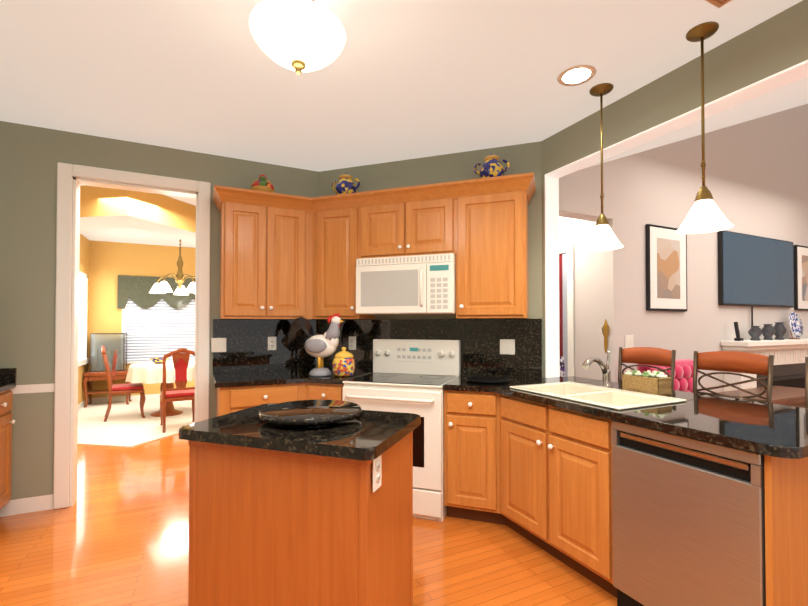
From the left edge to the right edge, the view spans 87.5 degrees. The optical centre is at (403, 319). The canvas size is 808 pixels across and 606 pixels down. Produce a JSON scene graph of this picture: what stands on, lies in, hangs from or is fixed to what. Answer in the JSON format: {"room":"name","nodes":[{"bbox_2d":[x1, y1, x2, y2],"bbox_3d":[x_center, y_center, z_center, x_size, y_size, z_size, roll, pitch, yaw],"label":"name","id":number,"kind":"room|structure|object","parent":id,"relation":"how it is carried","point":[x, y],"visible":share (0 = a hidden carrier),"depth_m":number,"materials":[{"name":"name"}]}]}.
{"room":"kitchen","nodes":[
{"label":"kitchen","id":0,"kind":"room"},
{"bbox_2d":[78,234,89,403],"bbox_3d":[-4.338,0.020,4.974,0.120,2.740,4.795,0,-1,-26],"label":"wall","id":1,"kind":"structure","parent":0,"point":[84,255],"depth_m":6.84,"materials":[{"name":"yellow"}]},
{"bbox_2d":[78,398,87,409],"bbox_3d":[-4.302,1.340,5.001,0.015,0.100,4.534,0,-1,-26],"label":"baseboard","id":2,"kind":"structure","parent":1,"relation":"attached to","point":[83,403],"depth_m":6.66,"materials":[{"name":"white wood"}]},
{"bbox_2d":[78,271,88,366],"bbox_3d":[-4.938,-0.011,6.415,0.050,1.440,1.060,0,-1,-26],"label":"dining room window","id":3,"kind":"structure","parent":1,"relation":"in","point":[83,359],"depth_m":6.66,"materials":[{"name":"white"}]},
{"bbox_2d":[80,185,195,247],"bbox_3d":[-2.559,-1.227,5.935,4.446,0.420,4.960,0,-1,-26],"label":"ceiling","id":4,"kind":"structure","parent":0,"point":[118,215],"depth_m":4.63,"materials":[{"name":"grey paint"}]},
{"bbox_2d":[149,240,194,294],"bbox_3d":[-3.193,-0.851,6.021,0.781,0.970,0.750,0,-1,-26],"label":"dining chandelier","id":5,"kind":"object","parent":4,"relation":"hanging from","point":[163,287],"visible":0.71,"depth_m":5.93,"materials":[{"name":"white glass"}]},
{"bbox_2d":[90,240,195,397],"bbox_3d":[-3.732,0.059,7.861,3.420,2.740,0.120,0,-1,-26],"label":"wall","id":6,"kind":"structure","parent":0,"point":[103,265],"depth_m":7.23,"materials":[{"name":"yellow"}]},
{"bbox_2d":[88,394,160,402],"bbox_3d":[-3.400,1.380,7.944,4.135,0.100,0.015,0,-1,-26],"label":"baseboard","id":7,"kind":"structure","parent":6,"relation":"attached to","point":[118,398],"depth_m":7.24,"materials":[{"name":"white"}]},
{"bbox_2d":[117,275,194,308],"bbox_3d":[-4.067,-0.460,7.584,1.810,0.570,0.040,0,-1,-26],"label":"drape","id":8,"kind":"object","parent":6,"relation":"attached to","point":[136,290],"visible":0.67,"depth_m":7.36,"materials":[{"name":"green fabric"}]},
{"bbox_2d":[122,298,194,362],"bbox_3d":[-4.078,0.025,7.600,1.730,1.480,0.050,0,-1,-26],"label":"window blinds","id":9,"kind":"object","parent":6,"relation":"attached to","point":[161,327],"visible":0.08,"depth_m":7.47,"materials":[{"name":"white plastic"}]},
{"bbox_2d":[0,121,318,499],"bbox_3d":[-2.114,-0.003,3.313,2.985,2.740,0.120,0,-1,-26],"label":"wall","id":10,"kind":"structure","parent":0,"point":[31,157],"depth_m":3.02,"materials":[{"name":"grey"}]},
{"bbox_2d":[0,494,52,516],"bbox_3d":[-2.925,1.308,2.846,0.894,0.105,0.016,0,-1,-26],"label":"baseboard","id":11,"kind":"structure","parent":10,"relation":"attached to","point":[26,505],"depth_m":2.97,"materials":[{"name":"white wood"}]},
{"bbox_2d":[11,383,54,393],"bbox_3d":[-2.926,0.491,2.861,0.894,0.060,0.024,0,-1,-26],"label":"trim","id":12,"kind":"structure","parent":10,"relation":"attached to","point":[31,388],"depth_m":2.99,"materials":[{"name":"white wood"}]},
{"bbox_2d":[53,162,210,508],"bbox_3d":[-2.089,0.117,3.323,1.010,2.500,0.164,0,-1,-26],"label":"door frame","id":13,"kind":"structure","parent":10,"relation":"attached to","point":[69,182],"depth_m":3.11,"materials":[{"name":"white wood"}]},
{"bbox_2d":[211,338,225,351],"bbox_3d":[-1.532,0.214,3.492,0.115,0.118,0.008,0,-1,-26],"label":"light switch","id":14,"kind":"object","parent":10,"relation":"attached to","point":[218,344],"visible":0.96,"depth_m":3.49,"materials":[{"name":"beige plastic"}]},
{"bbox_2d":[217,186,300,319],"bbox_3d":[-1.090,-0.502,3.556,0.836,1.005,0.336,0,-1,-26],"label":"upper cabinet","id":15,"kind":"object","parent":10,"relation":"attached to","point":[288,257],"depth_m":3.35,"materials":[{"name":"brown wood"}]},
{"bbox_2d":[251,174,274,192],"bbox_3d":[-1.178,-1.109,3.524,0.192,0.205,0.190,0,-1,-26],"label":"figurine","id":16,"kind":"object","parent":15,"relation":"on","point":[262,183],"visible":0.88,"depth_m":3.47,"materials":[{"name":"multicoloured ceramic"}]},
{"bbox_2d":[213,319,315,374],"bbox_3d":[-1.194,0.226,3.671,0.855,0.445,0.021,0,-1,-26],"label":"backsplash","id":17,"kind":"structure","parent":10,"relation":"attached to","point":[246,339],"depth_m":3.63,"materials":[{"name":"black stone"}]},
{"bbox_2d":[268,337,275,349],"bbox_3d":[-1.150,0.212,3.676,0.072,0.118,0.009,0,-1,-26],"label":"electrical outlet","id":18,"kind":"object","parent":10,"relation":"attached to","point":[271,343],"visible":1,"depth_m":3.67,"materials":[{"name":"beige plastic"}]},
{"bbox_2d":[301,196,374,319],"bbox_3d":[-0.575,-0.502,3.646,0.623,1.004,0.623,0,-1,-26],"label":"upper cabinet","id":19,"kind":"object","parent":10,"relation":"attached to","point":[312,209],"depth_m":3.51,"materials":[{"name":"brown wood"}]},
{"bbox_2d":[0,434,616,605],"bbox_3d":[1.554,1.414,3.808,12.000,0.080,12.700,0,-1,-26],"label":"floor","id":20,"kind":"structure","parent":0,"point":[116,533],"depth_m":2.44,"materials":[{"name":"orange wood"}]},
{"bbox_2d":[0,368,16,508],"bbox_3d":[-2.859,0.845,2.496,0.696,1.022,0.676,0,-1,-26],"label":"base cabinet","id":21,"kind":"object","parent":20,"relation":"on","point":[7,380],"visible":1,"depth_m":2.85,"materials":[{"name":"brown wood"}]},
{"bbox_2d":[77,399,193,447],"bbox_3d":[-3.016,1.401,6.312,3.460,0.014,3.260,0,-1,-26],"label":"carpet floor","id":22,"kind":"structure","parent":20,"relation":"on","point":[126,425],"depth_m":5.60,"materials":[{"name":"beige carpet"}]},
{"bbox_2d":[82,333,131,407],"bbox_3d":[-4.872,0.828,6.968,0.650,1.194,0.380,0,-1,-26],"label":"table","id":23,"kind":"object","parent":22,"relation":"on","point":[111,343],"visible":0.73,"depth_m":6.85,"materials":[{"name":"brown wood"}]},
{"bbox_2d":[101,345,145,421],"bbox_3d":[-3.969,0.889,5.976,0.530,1.048,0.428,1,-1,-34],"label":"dining chair","id":24,"kind":"object","parent":22,"relation":"on","point":[115,389],"visible":0.98,"depth_m":5.85,"materials":[{"name":"brown wood"}]},
{"bbox_2d":[125,357,194,416],"bbox_3d":[-3.487,0.986,6.212,1.030,0.840,1.030,0,-1,-26],"label":"dining table","id":25,"kind":"object","parent":22,"relation":"on","point":[148,372],"visible":0.77,"depth_m":5.87,"materials":[{"name":"white fabric"}]},
{"bbox_2d":[149,357,168,363],"bbox_3d":[-3.556,0.606,6.129,0.260,0.082,0.260,0,-1,-26],"label":"centerpiece bowl","id":26,"kind":"object","parent":25,"relation":"on","point":[159,360],"depth_m":6.07,"materials":[{"name":"multicoloured ceramic"}]},
{"bbox_2d":[160,348,194,432],"bbox_3d":[-2.874,0.881,5.413,0.428,1.048,0.530,1,-1,-33],"label":"dining chair","id":27,"kind":"object","parent":22,"relation":"on","point":[181,391],"visible":0.83,"depth_m":5.28,"materials":[{"name":"brown wood"}]},
{"bbox_2d":[216,391,280,416],"bbox_3d":[-1.177,0.925,3.333,0.540,0.884,0.626,0,-1,-26],"label":"base cabinet","id":28,"kind":"object","parent":20,"relation":"on","point":[227,402],"depth_m":3.02,"materials":[{"name":"brown wood"}]},
{"bbox_2d":[213,367,344,390],"bbox_3d":[-0.814,0.464,3.384,1.294,0.036,0.860,0,-1,-26],"label":"countertop","id":29,"kind":"structure","parent":28,"relation":"on","point":[224,380],"depth_m":3.15,"materials":[{"name":"black stone"}]},
{"bbox_2d":[288,313,343,376],"bbox_3d":[-0.708,0.198,3.366,0.380,0.493,0.312,0,-1,-26],"label":"rooster figurine","id":30,"kind":"object","parent":29,"relation":"on","point":[320,347],"visible":1,"depth_m":3.29,"materials":[{"name":"grey ceramic"}]},
{"bbox_2d":[332,347,354,376],"bbox_3d":[-0.471,0.330,3.304,0.176,0.227,0.176,0,-1,-26],"label":"cookie jar","id":31,"kind":"object","parent":29,"relation":"on","point":[343,364],"visible":1,"depth_m":3.24,"materials":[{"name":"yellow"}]},
{"bbox_2d":[179,403,420,605],"bbox_3d":[-0.402,0.885,1.753,0.830,0.922,0.564,0,-1,19],"label":"kitchen island","id":32,"kind":"object","parent":20,"relation":"on","point":[300,515],"visible":0.96,"depth_m":1.54,"materials":[{"name":"brown wood"}]},
{"bbox_2d":[259,400,361,424],"bbox_3d":[-0.392,0.400,1.788,0.424,0.046,0.424,0,-1,-26],"label":"lazy susan","id":33,"kind":"object","parent":32,"relation":"on","point":[309,412],"visible":1,"depth_m":1.70,"materials":[{"name":"black stone"}]},
{"bbox_2d":[281,383,343,402],"bbox_3d":[-0.615,0.927,3.487,0.840,0.884,0.841,0,-1,-26],"label":"base cabinet","id":34,"kind":"object","parent":20,"relation":"on","point":[288,394],"depth_m":3.15,"materials":[{"name":"brown wood"}]},
{"bbox_2d":[342,339,460,521],"bbox_3d":[-0.006,0.766,3.203,0.744,1.200,0.692,0,-1,19],"label":"range","id":35,"kind":"object","parent":20,"relation":"on","point":[413,376],"visible":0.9,"depth_m":2.94,"materials":[{"name":"white metal"}]},
{"bbox_2d":[444,387,572,531],"bbox_3d":[0.666,0.921,3.039,0.868,0.884,0.868,0,-1,-26],"label":"base cabinet","id":36,"kind":"object","parent":20,"relation":"on","point":[480,432],"depth_m":2.76,"materials":[{"name":"brown wood"}]},
{"bbox_2d":[443,376,600,398],"bbox_3d":[0.760,0.461,3.130,1.152,0.036,0.797,0,-1,-26],"label":"countertop","id":37,"kind":"structure","parent":36,"relation":"on","point":[470,389],"depth_m":2.83,"materials":[{"name":"black stone"}]},
{"bbox_2d":[466,376,509,383],"bbox_3d":[0.590,0.429,2.974,0.316,0.020,0.308,0,-1,-26],"label":"tray","id":38,"kind":"object","parent":37,"relation":"on","point":[487,380],"visible":0.98,"depth_m":2.96,"materials":[{"name":"black metal"}]},
{"bbox_2d":[517,419,612,594],"bbox_3d":[1.074,0.988,2.470,0.626,0.735,0.801,0,-1,-26],"label":"base cabinet","id":39,"kind":"object","parent":20,"relation":"on","point":[565,478],"depth_m":2.21,"materials":[{"name":"brown wood"}]},
{"bbox_2d":[618,347,675,389],"bbox_3d":[1.671,0.791,3.151,0.520,1.152,0.488,0,-1,-26],"label":"bar stool","id":40,"kind":"object","parent":20,"relation":"on","point":[648,356],"visible":0.31,"depth_m":3.26,"materials":[{"name":"brown wood"}]},
{"bbox_2d":[637,359,698,392],"bbox_3d":[2.381,0.857,3.298,0.780,1.020,0.750,0,-1,-26],"label":"armchair","id":41,"kind":"object","parent":20,"relation":"on","point":[683,377],"visible":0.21,"depth_m":3.56,"materials":[{"name":"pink fabric"}]},
{"bbox_2d":[605,419,807,605],"bbox_3d":[1.384,0.912,1.832,0.624,0.870,0.611,0,-1,-26],"label":"base cabinet","id":42,"kind":"object","parent":20,"relation":"on","point":[633,498],"depth_m":1.61,"materials":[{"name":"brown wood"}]},
{"bbox_2d":[505,379,708,418],"bbox_3d":[1.198,0.452,2.494,0.915,0.036,0.730,0,-1,-26],"label":"countertop","id":43,"kind":"structure","parent":42,"relation":"on","point":[606,384],"depth_m":2.35,"materials":[{"name":"stone"}]},
{"bbox_2d":[582,350,611,387],"bbox_3d":[1.223,0.317,2.670,0.254,0.237,0.068,0,-1,-26],"label":"faucet","id":44,"kind":"object","parent":43,"relation":"on","point":[606,373],"depth_m":2.68,"materials":[{"name":"silver metal"}]},
{"bbox_2d":[510,382,686,409],"bbox_3d":[1.069,0.512,2.432,0.520,0.182,0.780,0,-1,-26],"label":"sink","id":45,"kind":"object","parent":43,"relation":"in","point":[592,395],"depth_m":2.42,"materials":[{"name":"beige ceramic"}]},
{"bbox_2d":[621,370,671,395],"bbox_3d":[1.424,0.365,2.482,0.120,0.134,0.231,0,-1,-26],"label":"basket","id":46,"kind":"object","parent":43,"relation":"on","point":[655,382],"visible":0.98,"depth_m":2.42,"materials":[{"name":"wicker"}]},
{"bbox_2d":[611,420,765,605],"bbox_3d":[1.376,0.908,1.841,0.618,0.878,0.588,0,-1,-26],"label":"dishwasher","id":47,"kind":"object","parent":42,"relation":"in","point":[688,515],"depth_m":1.68,"materials":[{"name":"grey metal"}]},
{"bbox_2d":[605,395,807,462],"bbox_3d":[1.505,0.443,1.857,0.915,0.036,0.685,0,-1,-26],"label":"countertop","id":48,"kind":"structure","parent":42,"relation":"on","point":[777,431],"depth_m":1.75,"materials":[{"name":"black stone"}]},
{"bbox_2d":[693,351,773,402],"bbox_3d":[1.923,0.784,2.628,0.520,1.152,0.488,0,-1,-26],"label":"bar stool","id":49,"kind":"object","parent":20,"relation":"on","point":[728,362],"visible":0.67,"depth_m":2.72,"materials":[{"name":"brown leather"}]},
{"bbox_2d":[717,385,804,407],"bbox_3d":[3.298,1.013,3.766,1.100,0.720,0.440,0,-1,-26],"label":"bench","id":50,"kind":"object","parent":20,"relation":"on","point":[789,396],"visible":0.1,"depth_m":3.65,"materials":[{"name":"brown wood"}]},
{"bbox_2d":[720,338,807,391],"bbox_3d":[4.509,0.811,4.872,2.460,1.155,0.260,0,-1,-26],"label":"fireplace mantel","id":51,"kind":"object","parent":20,"relation":"on","point":[790,355],"visible":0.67,"depth_m":4.65,"materials":[{"name":"white"}]},
{"bbox_2d":[734,322,743,340],"bbox_3d":[3.494,0.127,4.408,0.060,0.199,0.069,0,-1,-26],"label":"phone","id":52,"kind":"object","parent":51,"relation":"on","point":[737,332],"visible":1,"depth_m":4.40,"materials":[{"name":"black plastic"}]},
{"bbox_2d":[748,326,762,339],"bbox_3d":[3.802,0.150,4.552,0.171,0.155,0.127,0,-1,-26],"label":"vase","id":53,"kind":"object","parent":51,"relation":"on","point":[755,332],"visible":1,"depth_m":4.51,"materials":[{"name":"grey ceramic"}]},
{"bbox_2d":[761,324,774,339],"bbox_3d":[4.037,0.142,4.665,0.171,0.175,0.127,0,-1,-26],"label":"vase","id":54,"kind":"object","parent":51,"relation":"on","point":[768,330],"visible":0.94,"depth_m":4.62,"materials":[{"name":"grey ceramic"}]},
{"bbox_2d":[773,322,786,339],"bbox_3d":[4.253,0.133,4.769,0.171,0.195,0.127,0,-1,-26],"label":"vase","id":55,"kind":"object","parent":51,"relation":"on","point":[780,329],"visible":0.92,"depth_m":4.73,"materials":[{"name":"grey ceramic"}]},
{"bbox_2d":[789,312,802,338],"bbox_3d":[4.589,0.075,4.947,0.300,0.316,0.074,0,-1,-26],"label":"plate","id":56,"kind":"object","parent":51,"relation":"on","point":[796,324],"visible":1,"depth_m":4.95,"materials":[{"name":"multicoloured ceramic"}]},
{"bbox_2d":[805,357,807,407],"bbox_3d":[2.183,0.776,2.088,0.520,1.152,0.488,0,-1,-26],"label":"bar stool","id":57,"kind":"object","parent":20,"relation":"on","point":[806,382],"visible":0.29,"depth_m":2.37,"materials":[{"name":"brown leather"}]},
{"bbox_2d":[0,0,802,171],"bbox_3d":[0.155,-1.464,0.308,4.446,0.100,7.540,0,-1,-26],"label":"ceiling","id":58,"kind":"structure","parent":0,"point":[397,80],"depth_m":2.36,"materials":[{"name":"grey paint"}]},
{"bbox_2d":[249,0,345,74],"bbox_3d":[-0.448,-1.216,1.794,0.400,0.354,0.400,0,-1,-26],"label":"semi-flush ceiling light","id":59,"kind":"object","parent":58,"relation":"attached to","point":[298,37],"visible":1,"depth_m":1.69,"materials":[{"name":"white glass"}]},
{"bbox_2d":[557,65,595,85],"bbox_3d":[0.981,-1.383,2.399,0.206,0.004,0.206,0,-1,-26],"label":"recessed light","id":60,"kind":"object","parent":58,"relation":"in","point":[576,75],"visible":1,"depth_m":2.40,"materials":[{"name":"white glass"}]},
{"bbox_2d":[582,83,623,250],"bbox_3d":[1.187,-0.905,2.530,0.228,0.956,0.228,0,-1,-26],"label":"pendant light","id":61,"kind":"object","parent":58,"relation":"hanging from","point":[602,237],"visible":1,"depth_m":2.51,"materials":[{"name":"white glass"}]},
{"bbox_2d":[676,21,733,233],"bbox_3d":[1.439,-0.912,2.030,0.228,0.956,0.228,0,-1,-26],"label":"pendant light","id":62,"kind":"object","parent":58,"relation":"hanging from","point":[705,214],"visible":1,"depth_m":2.02,"materials":[{"name":"white glass"}]},
{"bbox_2d":[705,0,730,7],"bbox_3d":[1.296,-1.389,1.734,0.320,0.010,0.170,0,-1,-26],"label":"ceiling vent","id":63,"kind":"object","parent":58,"relation":"in","point":[718,3],"visible":1,"depth_m":1.84,"materials":[{"name":"brown"}]},
{"bbox_2d":[319,141,542,376],"bbox_3d":[0.157,0.001,3.619,1.960,2.740,0.120,0,-1,19],"label":"wall","id":64,"kind":"structure","parent":0,"point":[519,158],"depth_m":3.47,"materials":[{"name":"grey"}]},
{"bbox_2d":[321,192,360,318],"bbox_3d":[-0.554,-0.515,3.463,0.276,0.984,0.277,0,-1,-26],"label":"upper cabinet","id":65,"kind":"object","parent":64,"relation":"attached to","point":[338,273],"depth_m":3.44,"materials":[{"name":"brown wood"}]},
{"bbox_2d":[332,173,359,194],"bbox_3d":[-0.501,-1.130,3.631,0.197,0.250,0.197,0,-1,-26],"label":"jar","id":66,"kind":"object","parent":65,"relation":"on","point":[345,184],"visible":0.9,"depth_m":3.57,"materials":[{"name":"blue ceramic"}]},
{"bbox_2d":[349,336,355,349],"bbox_3d":[-0.458,0.213,3.737,0.072,0.118,0.009,0,-1,19],"label":"electrical outlet","id":67,"kind":"object","parent":64,"relation":"attached to","point":[352,343],"visible":1,"depth_m":3.73,"materials":[{"name":"beige plastic"}]},
{"bbox_2d":[357,181,456,258],"bbox_3d":[0.065,-0.744,3.426,0.783,0.524,0.782,0,-1,-26],"label":"upper cabinet","id":68,"kind":"object","parent":64,"relation":"attached to","point":[420,219],"depth_m":3.25,"materials":[{"name":"brown wood"}]},
{"bbox_2d":[356,253,455,314],"bbox_3d":[0.041,-0.258,3.351,0.783,0.441,0.417,0,-1,19],"label":"microwave","id":69,"kind":"object","parent":68,"relation":"attached to","point":[414,285],"visible":1,"depth_m":3.18,"materials":[{"name":"white plastic"}]},
{"bbox_2d":[318,319,544,386],"bbox_3d":[0.136,0.225,3.545,1.389,0.445,1.390,0,-1,-26],"label":"backsplash","id":70,"kind":"structure","parent":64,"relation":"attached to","point":[479,338],"depth_m":3.39,"materials":[{"name":"black stone"}]},
{"bbox_2d":[456,173,535,318],"bbox_3d":[0.676,-0.507,3.209,0.580,1.003,0.580,0,-1,-26],"label":"upper cabinet","id":71,"kind":"object","parent":64,"relation":"attached to","point":[492,270],"depth_m":3.04,"materials":[{"name":"brown wood"}]},
{"bbox_2d":[474,153,509,177],"bbox_3d":[0.669,-1.136,3.222,0.197,0.250,0.197,0,-1,-26],"label":"jar","id":72,"kind":"object","parent":71,"relation":"on","point":[491,166],"visible":0.79,"depth_m":3.16,"materials":[{"name":"multicoloured"}]},
{"bbox_2d":[500,339,514,354],"bbox_3d":[0.807,0.217,3.294,0.115,0.118,0.008,0,-1,19],"label":"electrical outlet","id":73,"kind":"object","parent":64,"relation":"attached to","point":[507,346],"visible":1,"depth_m":3.29,"materials":[{"name":"beige plastic"}]},
{"bbox_2d":[542,0,807,377],"bbox_3d":[2.407,-0.040,0.594,0.125,2.740,6.134,0,-1,-26],"label":"wall","id":74,"kind":"structure","parent":0,"point":[775,44],"depth_m":2.28,"materials":[{"name":"grey"}]},
{"bbox_2d":[545,60,807,377],"bbox_3d":[2.436,-0.356,0.537,0.133,1.570,6.000,0,-1,-26],"label":"trim","id":75,"kind":"structure","parent":74,"relation":"attached to","point":[794,73],"depth_m":3.02,"materials":[{"name":"white"}]},
{"bbox_2d":[559,104,807,392],"bbox_3d":[4.053,-1.111,4.908,6.574,5.000,0.150,0,-1,-26],"label":"wall","id":76,"kind":"structure","parent":0,"point":[756,176],"depth_m":4.20,"materials":[{"name":"grey"}]},
{"bbox_2d":[559,243,574,376],"bbox_3d":[1.462,0.322,4.566,0.020,2.125,0.950,0,-1,-26],"label":"hall doorway","id":77,"kind":"structure","parent":76,"relation":"in","point":[566,307],"depth_m":4.23,"materials":[{"name":"white"}]},
{"bbox_2d":[601,319,609,352],"bbox_3d":[1.825,0.154,3.817,0.019,0.320,0.090,0,-1,-26],"label":"wall ornament","id":78,"kind":"object","parent":76,"relation":"attached to","point":[605,328],"visible":1,"depth_m":3.81,"materials":[{"name":"gold metal"}]},
{"bbox_2d":[625,335,633,347],"bbox_3d":[2.049,0.204,3.835,0.115,0.118,0.008,0,-1,-26],"label":"light switch","id":79,"kind":"object","parent":76,"relation":"attached to","point":[629,343],"visible":0.92,"depth_m":3.83,"materials":[{"name":"beige plastic"}]},
{"bbox_2d":[645,224,686,311],"bbox_3d":[2.537,-0.483,4.065,0.590,0.810,0.034,0,-1,-26],"label":"picture frame","id":80,"kind":"object","parent":76,"relation":"attached to","point":[666,268],"visible":0.88,"depth_m":4.03,"materials":[{"name":"black plastic"}]},
{"bbox_2d":[718,230,793,337],"bbox_3d":[4.003,-0.363,4.763,1.500,1.140,0.047,0,-1,-26],"label":"wall-mounted tv","id":81,"kind":"object","parent":76,"relation":"attached to","point":[756,271],"visible":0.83,"depth_m":4.69,"materials":[{"name":"black plastic"}]},
{"bbox_2d":[793,245,807,310],"bbox_3d":[5.036,-0.506,5.271,0.580,0.800,0.034,0,-1,-26],"label":"picture frame","id":82,"kind":"object","parent":76,"relation":"attached to","point":[800,278],"visible":1,"depth_m":5.17,"materials":[{"name":"black plastic"}]},
{"bbox_2d":[580,76,807,169],"bbox_3d":[4.971,-2.343,3.019,6.574,2.432,8.220,0,-1,-26],"label":"ceiling","id":83,"kind":"structure","parent":0,"point":[790,95],"depth_m":3.34,"materials":[{"name":"grey paint"}]}
]}

